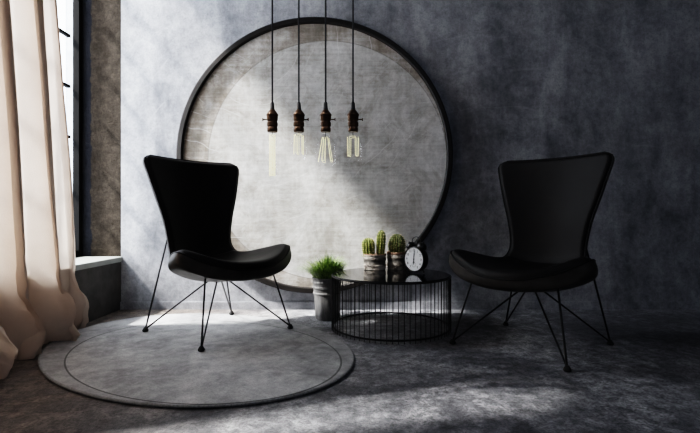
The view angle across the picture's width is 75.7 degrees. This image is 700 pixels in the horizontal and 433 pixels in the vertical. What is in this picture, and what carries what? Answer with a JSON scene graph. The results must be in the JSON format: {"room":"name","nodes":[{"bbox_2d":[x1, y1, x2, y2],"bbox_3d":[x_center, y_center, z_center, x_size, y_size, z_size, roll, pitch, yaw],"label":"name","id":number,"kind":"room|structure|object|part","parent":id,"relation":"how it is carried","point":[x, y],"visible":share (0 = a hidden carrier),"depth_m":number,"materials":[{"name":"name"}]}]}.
{"room":"living room","nodes":[
{"label":"living room","id":0,"kind":"room"},
{"bbox_2d":[75,262,120,321],"bbox_3d":[-1.940,-1.050,0.920,0.420,3.500,5.040,0,0,0],"label":"wall","id":1,"kind":"structure","parent":0,"point":[101,285],"depth_m":3.13,"materials":[{"name":"concrete"}]},
{"bbox_2d":[0,0,88,378],"bbox_3d":[-1.576,-1.002,1.995,0.274,3.396,1.609,0,0,0],"label":"curtain","id":2,"kind":"object","parent":1,"relation":"hanging from","point":[42,301],"visible":1,"depth_m":2.36,"materials":[{"name":"fabric"}]},
{"bbox_2d":[66,0,72,190],"bbox_3d":[-2.131,-1.050,3.510,0.062,3.500,0.180,0,0,0],"label":"window","id":3,"kind":"structure","parent":1,"relation":"attached to","point":[69,3],"depth_m":3.42,"materials":[{"name":"glass"}]},
{"bbox_2d":[59,0,81,256],"bbox_3d":[-2.090,-1.208,2.195,0.090,3.025,2.490,0,0,0],"label":"window","id":4,"kind":"structure","parent":1,"relation":"in","point":[77,4],"depth_m":3.40,"materials":[{"name":"black metal"}]},
{"bbox_3d":[-2.083,-1.208,2.195,0.075,3.025,2.490,0,0,0],"label":"frame","id":5,"kind":"part","parent":4,"relation":"part of","materials":[{"name":"black metal"}]},
{"bbox_2d":[75,256,122,270],"bbox_3d":[-1.909,0.323,2.195,0.382,0.036,2.490,0,0,0],"label":"windowsill","id":6,"kind":"structure","parent":1,"relation":"attached to","point":[84,262],"depth_m":3.16,"materials":[{"name":"stone"}]},
{"bbox_2d":[82,0,120,255],"bbox_3d":[-1.915,-1.050,3.520,0.370,3.500,0.160,0,0,0],"label":"wall","id":7,"kind":"structure","parent":0,"point":[101,19],"depth_m":3.44,"materials":[{"name":"paint"}]},
{"bbox_2d":[0,310,699,432],"bbox_3d":[0.900,0.750,1.000,6.600,0.100,5.200,0,0,0],"label":"floor","id":8,"kind":"structure","parent":0,"point":[496,377],"depth_m":1.85,"materials":[{"name":"concrete"}]},
{"bbox_2d":[38,313,354,407],"bbox_3d":[-0.818,0.692,2.410,1.849,0.014,1.354,0,0,38],"label":"round rug","id":9,"kind":"object","parent":8,"relation":"on","point":[245,360],"visible":0.95,"depth_m":2.13,"materials":[{"name":"carpet"}]},
{"bbox_2d":[142,154,292,351],"bbox_3d":[-0.776,0.157,2.707,0.755,1.053,0.799,0,0,40],"label":"lounge chair","id":10,"kind":"object","parent":9,"relation":"on","point":[195,200],"visible":1,"depth_m":2.77,"materials":[{"name":"black leather"}]},
{"bbox_3d":[-0.968,-0.043,2.860,0.190,0.640,0.650,0,0,40],"label":"backrest","id":11,"kind":"part","parent":10,"relation":"part of","materials":[{"name":"black leather"}]},
{"bbox_3d":[-0.725,0.244,2.655,0.567,0.145,0.737,0,0,40],"label":"seat","id":12,"kind":"part","parent":10,"relation":"part of","materials":[{"name":"black leather"}]},
{"bbox_2d":[298,250,349,320],"bbox_3d":[-0.192,0.459,3.063,0.455,0.480,0.435,0,0,0],"label":"potted plant","id":13,"kind":"object","parent":8,"relation":"on","point":[321,272],"visible":0.92,"depth_m":3.01,"materials":[{"name":"green plant"}]},
{"bbox_3d":[-0.157,0.557,3.090,0.210,0.284,0.210,0,0,0],"label":"pot","id":14,"kind":"part","parent":13,"relation":"part of","materials":[{"name":"grey metal"}]},
{"bbox_2d":[331,267,450,343],"bbox_3d":[0.256,0.529,2.830,0.746,0.339,0.746,0,0,0],"label":"coffee table","id":15,"kind":"object","parent":8,"relation":"on","point":[386,277],"visible":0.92,"depth_m":2.62,"materials":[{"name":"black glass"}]},
{"bbox_2d":[361,230,386,270],"bbox_3d":[0.164,0.225,3.051,0.160,0.268,0.172,0,0,40],"label":"potted cactus","id":16,"kind":"object","parent":15,"relation":"on","point":[373,261],"visible":1,"depth_m":3.01,"materials":[{"name":"plant"}]},
{"bbox_2d":[363,253,386,270],"bbox_3d":[0.168,0.305,3.054,0.159,0.108,0.159,0,0,0],"label":"pot","id":17,"kind":"object","parent":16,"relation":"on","point":[372,261],"depth_m":2.99,"materials":[{"name":"grey ceramic"}]},
{"bbox_2d":[387,234,406,269],"bbox_3d":[0.322,0.239,3.090,0.144,0.240,0.144,0,0,44],"label":"potted cactus","id":18,"kind":"object","parent":15,"relation":"on","point":[396,244],"visible":0.99,"depth_m":3.04,"materials":[{"name":"plant"}]},
{"bbox_2d":[387,251,406,269],"bbox_3d":[0.322,0.300,3.090,0.140,0.118,0.140,0,0,44],"label":"pot","id":19,"kind":"object","parent":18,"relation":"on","point":[395,259],"depth_m":3.03,"materials":[{"name":"grey ceramic"}]},
{"bbox_2d":[404,236,427,272],"bbox_3d":[0.424,0.242,2.875,0.066,0.230,0.160,0,0,-44],"label":"alarm clock","id":20,"kind":"object","parent":15,"relation":"on","point":[415,258],"visible":1,"depth_m":2.85,"materials":[{"name":"black metal"}]},
{"bbox_2d":[449,152,614,371],"bbox_3d":[0.985,0.172,2.445,0.755,1.053,0.799,0,0,-44],"label":"lounge chair","id":21,"kind":"object","parent":8,"relation":"on","point":[551,205],"visible":1,"depth_m":2.53,"materials":[{"name":"black leather"}]},
{"bbox_3d":[0.928,0.260,2.400,0.567,0.145,0.737,0,0,-44],"label":"seat","id":22,"kind":"part","parent":21,"relation":"part of","materials":[{"name":"black leather"}]},
{"bbox_3d":[1.158,-0.027,2.620,0.190,0.640,0.650,0,0,-44],"label":"backrest","id":23,"kind":"part","parent":21,"relation":"part of","materials":[{"name":"black leather"}]},
{"bbox_2d":[121,0,699,300],"bbox_3d":[1.285,-1.050,3.500,6.030,3.500,0.200,0,0,0],"label":"wall","id":24,"kind":"structure","parent":0,"point":[513,80],"depth_m":3.40,"materials":[{"name":"concrete"}]},
{"bbox_2d":[176,17,452,292],"bbox_3d":[-0.264,-0.457,3.369,2.059,2.059,0.059,0,0,0],"label":"round mirror","id":25,"kind":"object","parent":24,"relation":"attached to","point":[398,180],"visible":0.73,"depth_m":3.37,"materials":[{"name":"mirror"}]},
{"bbox_2d":[120,301,699,309],"bbox_3d":[1.235,0.670,3.393,5.930,0.060,0.014,0,0,0],"label":"baseboard","id":26,"kind":"structure","parent":24,"relation":"attached to","point":[124,305],"depth_m":3.39,"materials":[{"name":"concrete"}]},
{"bbox_3d":[1.075,-2.850,0.950,6.450,0.100,5.300,0,0,0],"label":"ceiling","id":27,"kind":"structure","parent":0,"visible":0},
{"bbox_2d":[262,0,277,175],"bbox_3d":[-0.276,-1.462,1.600,0.072,2.676,0.072,0,0,0],"label":"pendant light","id":28,"kind":"object","parent":27,"relation":"hanging from","point":[272,115],"visible":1,"depth_m":1.59,"materials":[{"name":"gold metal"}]},
{"bbox_2d":[262,109,277,132],"bbox_3d":[-0.283,-0.340,1.600,0.057,0.080,0.043,0,0,0],"label":"socket","id":29,"kind":"object","parent":28,"relation":"attached to","point":[272,116],"depth_m":1.58,"materials":[{"name":"brown metal"}]},
{"bbox_3d":[-0.276,-1.589,1.600,0.006,2.383,0.006,0,0,23],"label":"cord","id":30,"kind":"part","parent":28,"relation":"part of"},
{"bbox_2d":[293,0,308,154],"bbox_3d":[-0.182,-1.497,1.600,0.072,2.606,0.072,0,0,0],"label":"pendant light","id":31,"kind":"object","parent":27,"relation":"hanging from","point":[298,115],"visible":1,"depth_m":1.60,"materials":[{"name":"gold metal"}]},
{"bbox_3d":[-0.182,-1.589,1.600,0.006,2.383,0.006,0,0,-23],"label":"cord","id":32,"kind":"part","parent":31,"relation":"part of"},
{"bbox_2d":[293,109,308,132],"bbox_3d":[-0.175,-0.340,1.600,0.057,0.080,0.043,0,0,0],"label":"socket","id":33,"kind":"object","parent":31,"relation":"attached to","point":[298,116],"depth_m":1.58,"materials":[{"name":"brown metal"}]},
{"bbox_2d":[318,0,335,162],"bbox_3d":[-0.087,-1.484,1.600,0.077,2.632,0.077,0,0,0],"label":"pendant light","id":34,"kind":"object","parent":27,"relation":"hanging from","point":[325,115],"visible":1,"depth_m":1.59,"materials":[{"name":"gold metal"}]},
{"bbox_3d":[-0.087,-1.589,1.600,0.006,2.383,0.006,0,0,-23],"label":"cord","id":35,"kind":"part","parent":34,"relation":"part of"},
{"bbox_2d":[320,109,335,132],"bbox_3d":[-0.080,-0.340,1.600,0.057,0.080,0.043,0,0,0],"label":"socket","id":36,"kind":"object","parent":34,"relation":"attached to","point":[325,116],"depth_m":1.58,"materials":[{"name":"brown metal"}]},
{"bbox_2d":[347,0,362,156],"bbox_3d":[0.011,-1.494,1.600,0.072,2.613,0.072,0,0,0],"label":"pendant light","id":37,"kind":"object","parent":27,"relation":"hanging from","point":[352,116],"visible":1,"depth_m":1.59,"materials":[{"name":"gold metal"}]},
{"bbox_3d":[0.011,-1.589,1.600,0.006,2.383,0.006,0,0,-23],"label":"cord","id":38,"kind":"part","parent":37,"relation":"part of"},
{"bbox_2d":[347,109,362,132],"bbox_3d":[0.018,-0.340,1.600,0.057,0.080,0.043,0,0,0],"label":"socket","id":39,"kind":"object","parent":37,"relation":"attached to","point":[352,116],"depth_m":1.58,"materials":[{"name":"brown metal"}]}
]}

